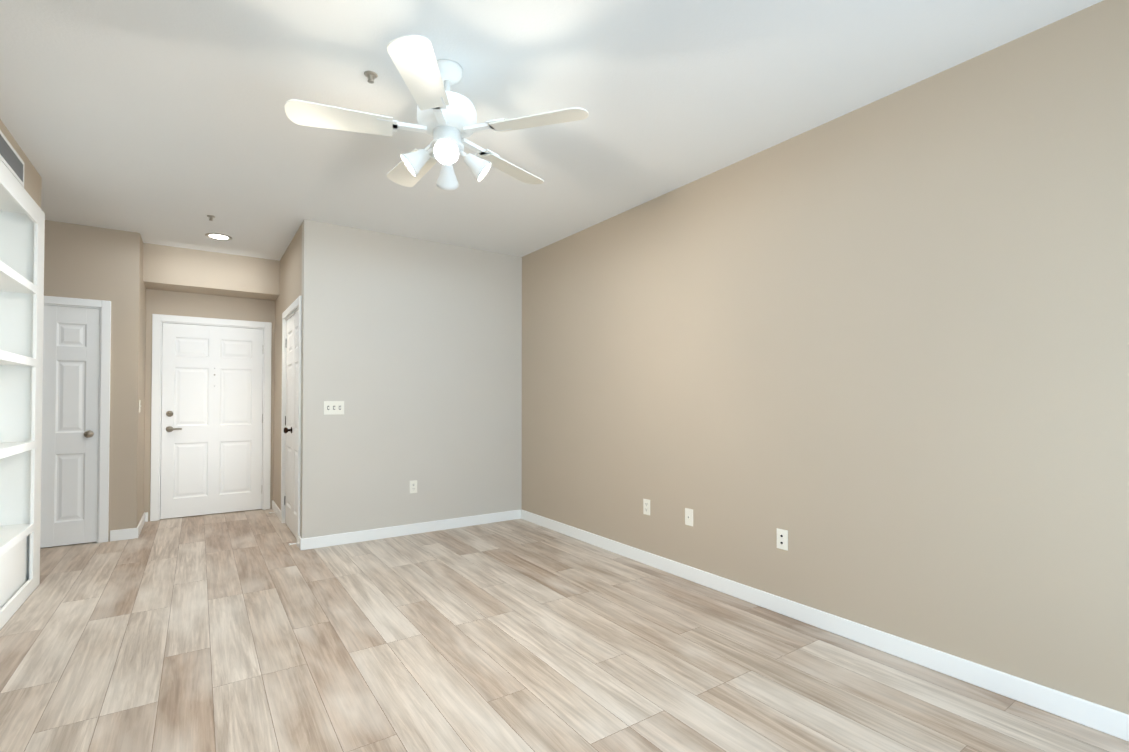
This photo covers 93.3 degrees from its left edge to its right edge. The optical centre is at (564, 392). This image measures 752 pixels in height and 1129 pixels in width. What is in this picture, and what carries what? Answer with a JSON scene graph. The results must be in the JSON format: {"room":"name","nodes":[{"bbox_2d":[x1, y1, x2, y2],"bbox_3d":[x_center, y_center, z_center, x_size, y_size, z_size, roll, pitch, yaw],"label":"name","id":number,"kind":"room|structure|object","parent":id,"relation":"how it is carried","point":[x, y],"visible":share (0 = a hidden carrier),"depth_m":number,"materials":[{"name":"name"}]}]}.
{"room":"empty living room","nodes":[
{"label":"empty living room","id":0,"kind":"room"},
{"bbox_2d":[0,119,41,207],"bbox_3d":[-2.232,-0.121,0.876,0.920,2.740,5.950,1,-1,-34],"label":"wall","id":1,"kind":"structure","parent":0,"point":[32,187],"depth_m":3.33,"materials":[{"name":"beige paint"}]},
{"bbox_2d":[0,130,24,186],"bbox_3d":[-3.092,-1.316,2.965,0.009,0.150,0.620,1,-1,-34],"label":"air vent","id":2,"kind":"object","parent":1,"relation":"in","point":[12,160],"visible":0.98,"depth_m":3.00,"materials":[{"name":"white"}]},
{"bbox_2d":[44,220,122,541],"bbox_3d":[-4.421,-0.069,4.449,1.120,2.740,0.120,1,-1,-34],"label":"wall","id":3,"kind":"structure","parent":0,"point":[82,262],"depth_m":4.64,"materials":[{"name":"beige paint"}]},
{"bbox_2d":[40,305,99,547],"bbox_3d":[-4.193,0.284,4.522,0.359,2.020,0.103,1,-1,-34],"label":"closet door","id":4,"kind":"structure","parent":3,"relation":"in","point":[69,452],"depth_m":4.54,"materials":[{"name":"white wood"}]},
{"bbox_2d":[44,296,110,542],"bbox_3d":[-4.219,0.250,4.561,0.513,2.104,0.118,1,-1,-34],"label":"door frame","id":5,"kind":"structure","parent":3,"relation":"attached to","point":[104,306],"depth_m":4.63,"materials":[{"name":"white wood"}]},
{"bbox_2d":[110,528,135,541],"bbox_3d":[-3.897,1.257,4.709,0.180,0.095,0.014,1,-1,-34],"label":"baseboard","id":6,"kind":"structure","parent":3,"relation":"attached to","point":[122,534],"depth_m":4.70,"materials":[{"name":"white wood"}]},
{"bbox_2d":[119,231,145,529],"bbox_3d":[-4.097,-0.060,5.072,0.120,2.740,0.780,1,-1,-34],"label":"wall","id":7,"kind":"structure","parent":0,"point":[132,417],"depth_m":4.76,"materials":[{"name":"beige paint"}]},
{"bbox_2d":[136,513,144,537],"bbox_3d":[-4.034,1.262,5.080,0.014,0.095,0.780,1,-1,-34],"label":"baseboard","id":8,"kind":"structure","parent":7,"relation":"attached to","point":[140,526],"depth_m":4.95,"materials":[{"name":"white wood"}]},
{"bbox_2d":[144,289,274,520],"bbox_3d":[-3.825,-0.050,5.805,1.400,2.740,0.120,1,-1,-34],"label":"wall","id":9,"kind":"structure","parent":0,"point":[162,302],"depth_m":5.67,"materials":[{"name":"beige paint"}]},
{"bbox_2d":[144,512,147,521],"bbox_3d":[-4.250,1.267,5.413,0.035,0.095,0.014,1,-1,-34],"label":"baseboard","id":10,"kind":"structure","parent":9,"relation":"attached to","point":[146,516],"depth_m":5.41,"materials":[{"name":"white wood"}]},
{"bbox_2d":[150,314,271,520],"bbox_3d":[-3.805,0.261,5.791,1.076,2.118,0.118,1,-1,-34],"label":"door frame","id":11,"kind":"structure","parent":9,"relation":"attached to","point":[158,320],"depth_m":5.58,"materials":[{"name":"white wood"}]},
{"bbox_2d":[160,323,262,518],"bbox_3d":[-3.781,0.298,5.766,0.922,2.028,0.090,1,-1,-34],"label":"entry door","id":12,"kind":"structure","parent":9,"relation":"in","point":[211,422],"depth_m":5.75,"materials":[{"name":"white wood"}]},
{"bbox_2d":[143,243,279,300],"bbox_3d":[-3.672,-1.238,5.600,1.160,0.370,0.420,1,-1,-34],"label":"soffit","id":13,"kind":"structure","parent":0,"point":[174,269],"depth_m":5.42,"materials":[{"name":"beige paint"}]},
{"bbox_2d":[273,224,301,509],"bbox_3d":[-2.722,-0.057,5.332,0.120,2.740,1.910,1,-1,-34],"label":"wall","id":14,"kind":"structure","parent":0,"point":[290,276],"depth_m":5.60,"materials":[{"name":"beige paint"}]},
{"bbox_2d":[272,500,280,520],"bbox_3d":[-3.090,1.272,5.730,0.014,0.095,0.805,1,-1,-34],"label":"baseboard","id":15,"kind":"structure","parent":14,"relation":"attached to","point":[275,507],"depth_m":5.71,"materials":[{"name":"white wood"}]},
{"bbox_2d":[284,311,297,538],"bbox_3d":[-2.540,0.285,4.948,0.103,2.030,0.978,1,-1,-34],"label":"closet door","id":16,"kind":"structure","parent":14,"relation":"in","point":[290,496],"depth_m":5.01,"materials":[{"name":"white wood"}]},
{"bbox_2d":[281,296,301,546],"bbox_3d":[-2.503,0.249,4.974,0.118,2.118,1.126,1,-1,-34],"label":"door frame","id":17,"kind":"structure","parent":14,"relation":"attached to","point":[291,309],"depth_m":4.96,"materials":[{"name":"white wood"}]},
{"bbox_2d":[300,219,521,538],"bbox_3d":[-1.290,-0.060,5.084,2.200,2.740,0.120,1,-1,-34],"label":"wall","id":18,"kind":"structure","parent":0,"point":[411,353],"depth_m":4.89,"materials":[{"name":"paint"}]},
{"bbox_2d":[324,401,343,414],"bbox_3d":[-1.962,0.132,4.540,0.162,0.115,0.012,1,-1,-34],"label":"light switch","id":19,"kind":"object","parent":18,"relation":"attached to","point":[333,407],"visible":1,"depth_m":4.54,"materials":[{"name":"white plastic"}]},
{"bbox_2d":[300,510,520,549],"bbox_3d":[-1.313,1.261,4.968,2.080,0.095,0.014,1,-1,-34],"label":"baseboard","id":20,"kind":"structure","parent":18,"relation":"attached to","point":[354,537],"depth_m":4.86,"materials":[{"name":"white wood"}]},
{"bbox_2d":[410,480,416,492],"bbox_3d":[-1.394,0.873,4.922,0.070,0.115,0.007,1,-1,-34],"label":"electrical outlet","id":21,"kind":"object","parent":18,"relation":"attached to","point":[413,486],"visible":1,"depth_m":4.92,"materials":[{"name":"white plastic"}]},
{"bbox_2d":[0,0,1102,260],"bbox_3d":[-1.229,-1.513,2.817,4.750,0.100,8.220,1,-1,-34],"label":"ceiling","id":22,"kind":"structure","parent":0,"point":[164,122],"depth_m":2.62,"materials":[{"name":"paint"}]},
{"bbox_2d":[207,215,214,220],"bbox_3d":[-2.894,-1.423,4.365,0.060,0.035,0.060,1,-1,-34],"label":"sprinkler","id":23,"kind":"object","parent":22,"relation":"attached to","point":[211,217],"visible":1,"depth_m":4.36,"materials":[{"name":"grey metal"}]},
{"bbox_2d":[205,233,231,239],"bbox_3d":[-3.182,-1.429,4.908,0.210,0.008,0.210,1,-1,-34],"label":"recessed light","id":24,"kind":"object","parent":22,"relation":"in","point":[216,236],"visible":1,"depth_m":4.90,"materials":[{"name":"white glass"}]},
{"bbox_2d":[364,71,377,83],"bbox_3d":[-0.895,-1.450,2.463,0.060,0.035,0.060,1,-1,-34],"label":"sprinkler","id":25,"kind":"object","parent":22,"relation":"attached to","point":[371,76],"visible":1,"depth_m":2.46,"materials":[{"name":"grey metal"}]},
{"bbox_2d":[285,35,588,189],"bbox_3d":[-0.564,-1.217,2.454,1.265,0.502,1.224,1,-1,-34],"label":"ceiling fan","id":26,"kind":"object","parent":22,"relation":"hanging from","point":[447,119],"visible":1,"depth_m":2.31,"materials":[{"name":"white"}]},
{"bbox_2d":[0,509,1128,751],"bbox_3d":[-1.229,1.327,2.777,4.750,0.100,8.220,1,-1,-34],"label":"floor","id":27,"kind":"structure","parent":0,"point":[246,631],"depth_m":2.52,"materials":[{"name":"brown wood"}]},
{"bbox_2d":[0,160,44,629],"bbox_3d":[-3.078,0.025,2.629,0.365,2.500,2.093,1,-1,-34],"label":"built-in bookcase","id":28,"kind":"object","parent":27,"relation":"on","point":[22,225],"visible":1,"depth_m":3.43,"materials":[{"name":"white wood"}]},
{"bbox_2d":[522,0,1128,714],"bbox_3d":[1.292,-0.088,3.164,0.120,2.740,5.970,1,-1,-34],"label":"wall","id":29,"kind":"structure","parent":0,"point":[872,358],"depth_m":2.60,"materials":[{"name":"beige paint"}]},
{"bbox_2d":[643,499,649,514],"bbox_3d":[0.619,0.865,4.017,0.007,0.115,0.070,1,-1,-34],"label":"electrical outlet","id":30,"kind":"object","parent":29,"relation":"attached to","point":[646,506],"visible":1,"depth_m":4.02,"materials":[{"name":"white plastic"}]},
{"bbox_2d":[685,508,692,525],"bbox_3d":[0.856,0.860,3.671,0.008,0.115,0.070,1,-1,-34],"label":"electrical outlet","id":31,"kind":"object","parent":29,"relation":"attached to","point":[688,516],"visible":1,"depth_m":3.67,"materials":[{"name":"white plastic"}]},
{"bbox_2d":[777,528,787,550],"bbox_3d":[1.257,0.851,3.085,0.012,0.115,0.070,1,-1,-34],"label":"electrical outlet","id":32,"kind":"object","parent":29,"relation":"attached to","point":[782,538],"visible":1,"depth_m":3.08,"materials":[{"name":"white plastic"}]},
{"bbox_2d":[521,509,1128,741],"bbox_3d":[1.202,1.235,3.157,0.014,0.095,5.850,1,-1,-34],"label":"baseboard","id":33,"kind":"structure","parent":29,"relation":"attached to","point":[1106,720],"depth_m":2.58,"materials":[{"name":"white wood"}]}
]}

